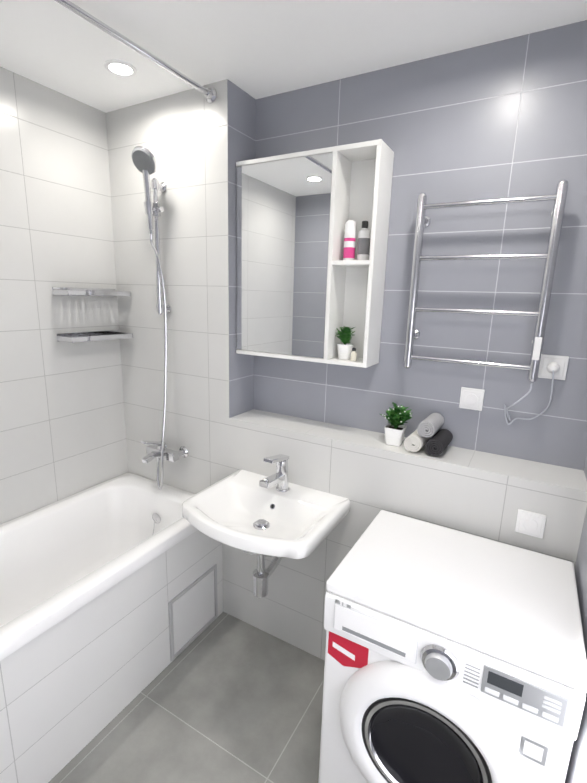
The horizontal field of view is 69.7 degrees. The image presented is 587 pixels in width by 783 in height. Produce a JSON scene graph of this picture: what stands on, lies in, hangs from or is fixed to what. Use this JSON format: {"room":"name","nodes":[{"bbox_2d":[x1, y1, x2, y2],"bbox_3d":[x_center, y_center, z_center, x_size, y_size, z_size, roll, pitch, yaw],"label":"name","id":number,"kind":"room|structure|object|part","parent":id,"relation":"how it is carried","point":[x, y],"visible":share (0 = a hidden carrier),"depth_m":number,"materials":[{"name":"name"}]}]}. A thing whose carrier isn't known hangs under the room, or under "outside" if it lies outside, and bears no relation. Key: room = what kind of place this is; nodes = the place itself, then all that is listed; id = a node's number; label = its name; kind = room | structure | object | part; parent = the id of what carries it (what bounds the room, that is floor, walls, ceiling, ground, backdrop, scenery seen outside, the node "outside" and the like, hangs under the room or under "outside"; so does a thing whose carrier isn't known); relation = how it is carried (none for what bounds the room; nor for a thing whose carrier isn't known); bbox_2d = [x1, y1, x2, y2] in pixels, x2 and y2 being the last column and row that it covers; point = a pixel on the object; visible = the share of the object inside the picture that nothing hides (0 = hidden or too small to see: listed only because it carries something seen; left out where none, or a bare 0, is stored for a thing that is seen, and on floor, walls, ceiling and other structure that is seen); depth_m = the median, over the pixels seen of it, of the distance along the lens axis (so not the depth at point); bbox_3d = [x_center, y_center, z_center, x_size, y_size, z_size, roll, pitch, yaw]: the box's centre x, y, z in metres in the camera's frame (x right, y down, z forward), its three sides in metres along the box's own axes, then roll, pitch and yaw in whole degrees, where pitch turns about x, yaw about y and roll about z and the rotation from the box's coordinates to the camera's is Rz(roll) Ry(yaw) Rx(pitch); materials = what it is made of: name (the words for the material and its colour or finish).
{"room":"bathroom","nodes":[
{"label":"bathroom","id":0,"kind":"room"},
{"bbox_2d":[0,67,127,523],"bbox_3d":[-1.368,0.028,1.538,0.001,2.469,1.760,9,15,29],"label":"wall","id":1,"kind":"structure","parent":0,"point":[62,427],"depth_m":1.92,"materials":[{"name":"white tile"}]},
{"bbox_2d":[52,287,130,296],"bbox_3d":[-0.958,-0.475,2.019,0.118,0.038,0.335,9,15,29],"label":"shelf","id":2,"kind":"object","parent":1,"relation":"attached to","point":[61,291],"visible":1,"depth_m":1.97,"materials":[{"name":"silver metal"}]},
{"bbox_2d":[56,330,132,342],"bbox_3d":[-0.964,-0.271,2.065,0.118,0.038,0.335,9,15,29],"label":"shelf","id":3,"kind":"object","parent":1,"relation":"attached to","point":[77,337],"visible":1,"depth_m":2.04,"materials":[{"name":"silver metal"}]},
{"bbox_2d":[48,612,324,782],"bbox_3d":[-0.428,1.355,1.385,2.134,0.001,1.957,9,15,29],"label":"floor","id":4,"kind":"structure","parent":0,"point":[223,697],"depth_m":1.66,"materials":[{"name":"tile"}]},
{"bbox_2d":[0,473,222,782],"bbox_3d":[-1.089,0.970,1.573,0.696,0.632,1.753,9,15,29],"label":"bathtub","id":5,"kind":"object","parent":4,"relation":"on","point":[111,599],"visible":0.98,"depth_m":1.72,"materials":[{"name":"ceramic"}]},
{"bbox_3d":[-0.470,1.044,2.010,0.008,0.307,0.320,9,15,29],"label":"panel door","id":6,"kind":"part","parent":5,"relation":"part of","materials":[{"name":"white plastic"}]},
{"bbox_2d":[318,510,586,782],"bbox_3d":[0.465,0.956,1.339,0.626,0.850,0.533,9,15,29],"label":"washing machine","id":7,"kind":"object","parent":4,"relation":"on","point":[453,656],"visible":1,"depth_m":1.13,"materials":[{"name":"white plastic"}]},
{"bbox_3d":[0.346,0.970,1.126,0.494,0.494,0.047,9,15,29],"label":"door","id":8,"kind":"part","parent":7,"relation":"part of","materials":[{"name":"white plastic"}]},
{"bbox_3d":[0.362,0.683,1.051,0.094,0.094,0.028,9,15,29],"label":"knob","id":9,"kind":"part","parent":7,"relation":"part of","materials":[{"name":"silver metal"}]},
{"bbox_3d":[0.361,0.676,1.071,0.620,0.126,0.022,9,15,29],"label":"panel","id":10,"kind":"part","parent":7,"relation":"part of","materials":[{"name":"white plastic"}]},
{"bbox_2d":[227,79,255,417],"bbox_3d":[-0.232,-0.573,1.902,0.001,1.395,0.197,9,15,29],"label":"wall","id":11,"kind":"structure","parent":0,"point":[241,109],"depth_m":1.83,"materials":[{"name":"grey tile"}]},
{"bbox_2d":[0,0,586,112],"bbox_3d":[-0.359,-1.051,0.840,2.134,0.001,1.957,9,15,29],"label":"ceiling","id":12,"kind":"structure","parent":0,"point":[256,49],"depth_m":1.39,"materials":[{"name":"paint"}]},
{"bbox_2d":[104,59,136,75],"bbox_3d":[-0.657,-1.228,1.602,0.116,0.007,0.116,9,15,29],"label":"recessed light","id":13,"kind":"object","parent":12,"relation":"in","point":[119,67],"visible":1,"depth_m":1.59,"materials":[{"name":"white plastic"}]},
{"bbox_2d":[106,79,586,660],"bbox_3d":[-0.006,0.013,1.777,2.134,2.469,0.001,9,15,29],"label":"wall","id":14,"kind":"structure","parent":0,"point":[182,135],"depth_m":1.92,"materials":[{"name":"tile"}]},
{"bbox_2d":[54,0,216,102],"bbox_3d":[-0.769,-1.046,0.964,0.056,0.055,1.759,9,15,29],"label":"curtain rod","id":15,"kind":"object","parent":14,"relation":"attached to","point":[210,93],"visible":1,"depth_m":1.39,"materials":[{"name":"silver metal"}]},
{"bbox_2d":[131,146,170,489],"bbox_3d":[-0.641,-0.272,1.996,0.115,1.581,0.152,9,15,29],"label":"shower rail","id":16,"kind":"object","parent":14,"relation":"attached to","point":[144,160],"visible":0.98,"depth_m":1.90,"materials":[{"name":"silver metal"}]},
{"bbox_2d":[141,441,187,463],"bbox_3d":[-0.669,0.298,2.121,0.210,0.133,0.172,9,15,29],"label":"mixer","id":17,"kind":"object","parent":14,"relation":"attached to","point":[153,450],"visible":0.96,"depth_m":2.11,"materials":[{"name":"silver metal"}]},
{"bbox_2d":[182,454,349,597],"bbox_3d":[-0.127,0.557,1.686,0.564,0.584,0.465,9,15,29],"label":"sink","id":18,"kind":"object","parent":14,"relation":"attached to","point":[277,516],"visible":1,"depth_m":1.69,"materials":[{"name":"ceramic"}]},
{"bbox_2d":[259,454,289,491],"bbox_3d":[-0.073,0.342,1.723,0.058,0.178,0.180,9,15,29],"label":"tap","id":19,"kind":"object","parent":18,"relation":"on","point":[280,478],"depth_m":1.74,"materials":[{"name":"silver metal"}]},
{"bbox_2d":[515,509,546,538],"bbox_3d":[0.785,0.439,1.395,0.082,0.082,0.015,9,15,29],"label":"switch plate","id":20,"kind":"object","parent":14,"relation":"attached to","point":[530,523],"visible":1,"depth_m":1.39,"materials":[{"name":"white plastic"}]},
{"bbox_2d":[231,409,586,491],"bbox_3d":[0.356,0.200,1.721,1.401,0.001,0.197,9,15,29],"label":"ledge","id":21,"kind":"object","parent":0,"point":[539,472],"depth_m":1.59,"materials":[{"name":"tile"}]},
{"bbox_2d":[380,402,412,446],"bbox_3d":[0.406,0.122,1.675,0.124,0.175,0.132,9,15,29],"label":"potted plant","id":22,"kind":"object","parent":21,"relation":"on","point":[397,417],"visible":1,"depth_m":1.65,"materials":[{"name":"plant"}]},
{"bbox_2d":[404,429,431,451],"bbox_3d":[0.489,0.184,1.646,0.071,0.064,0.168,9,15,29],"label":"roll","id":23,"kind":"object","parent":21,"relation":"on","point":[414,441],"visible":0.6,"depth_m":1.58,"materials":[{"name":"white fabric"}]},
{"bbox_2d":[425,429,452,455],"bbox_3d":[0.558,0.194,1.611,0.071,0.064,0.162,9,15,29],"label":"rolled towel","id":24,"kind":"object","parent":21,"relation":"on","point":[438,443],"visible":1,"depth_m":1.56,"materials":[{"name":"grey fabric"}]},
{"bbox_2d":[417,413,443,437],"bbox_3d":[0.529,0.129,1.620,0.070,0.064,0.152,9,15,29],"label":"roll","id":25,"kind":"object","parent":24,"relation":"on","point":[430,425],"visible":1,"depth_m":1.57,"materials":[{"name":"grey fabric"}]},
{"bbox_2d":[253,20,586,470],"bbox_3d":[0.425,-0.497,1.651,1.401,1.395,0.001,9,15,29],"label":"wall","id":26,"kind":"structure","parent":0,"point":[506,118],"depth_m":1.52,"materials":[{"name":"grey tile"}]},
{"bbox_2d":[236,139,393,367],"bbox_3d":[0.058,-0.540,1.765,0.632,0.805,0.151,9,15,29],"label":"upper cabinet","id":27,"kind":"object","parent":26,"relation":"attached to","point":[305,290],"visible":0.98,"depth_m":1.70,"materials":[{"name":"white laminate"}]},
{"bbox_3d":[-0.054,-0.540,1.754,0.443,0.769,0.015,9,15,29],"label":"door","id":28,"kind":"part","parent":27,"relation":"part of","materials":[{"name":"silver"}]},
{"bbox_2d":[335,326,354,359],"bbox_3d":[0.209,-0.201,1.730,0.084,0.135,0.090,9,15,29],"label":"potted plant","id":29,"kind":"object","parent":27,"relation":"in","point":[345,347],"visible":1,"depth_m":1.72,"materials":[{"name":"plant"}]},
{"bbox_2d":[343,220,355,259],"bbox_3d":[0.221,-0.590,1.653,0.046,0.154,0.046,9,15,29],"label":"can","id":30,"kind":"object","parent":27,"relation":"in","point":[349,241],"visible":0.83,"depth_m":1.64,"materials":[{"name":"white plastic"}]},
{"bbox_2d":[351,348,356,360],"bbox_3d":[0.243,-0.150,1.697,0.023,0.052,0.024,9,15,29],"label":"bottle","id":31,"kind":"object","parent":27,"relation":"in","point":[353,355],"visible":0.98,"depth_m":1.69,"materials":[{"name":"beige plastic"}]},
{"bbox_2d":[357,221,369,259],"bbox_3d":[0.273,-0.580,1.631,0.046,0.148,0.046,9,15,29],"label":"lotion bottle","id":32,"kind":"object","parent":27,"relation":"in","point":[363,244],"visible":0.88,"depth_m":1.61,"materials":[{"name":"white plastic"}]},
{"bbox_2d":[459,387,484,410],"bbox_3d":[0.678,0.029,1.603,0.082,0.082,0.015,9,15,29],"label":"switch plate","id":33,"kind":"object","parent":26,"relation":"attached to","point":[471,398],"visible":1,"depth_m":1.60,"materials":[{"name":"white plastic"}]},
{"bbox_2d":[403,180,568,381],"bbox_3d":[0.649,-0.374,1.489,0.463,0.634,0.095,9,15,29],"label":"heated towel rail","id":34,"kind":"object","parent":26,"relation":"attached to","point":[559,197],"visible":1,"depth_m":1.42,"materials":[{"name":"metal"}]},
{"bbox_2d":[504,354,568,424],"bbox_3d":[0.836,0.007,1.467,0.175,0.268,0.083,9,15,29],"label":"plug","id":35,"kind":"object","parent":26,"relation":"attached to","point":[552,367],"visible":0.98,"depth_m":1.45,"materials":[{"name":"white plastic"}]},
{"bbox_3d":[0.820,0.028,1.476,0.145,0.222,0.075,9,15,29],"label":"cord","id":36,"kind":"part","parent":35,"relation":"part of","materials":[{"name":"grey plastic"}]},
{"bbox_3d":[0.897,-0.084,1.455,0.082,0.082,0.012,9,15,29],"label":"plate","id":37,"kind":"part","parent":35,"relation":"part of","materials":[{"name":"white plastic"}]},
{"bbox_2d":[565,457,586,782],"bbox_3d":[0.533,0.294,0.602,0.001,2.469,1.957,9,15,29],"label":"wall","id":38,"kind":"structure","parent":0,"point":[577,770],"depth_m":1.04,"materials":[{"name":"grey tile"}]}
]}

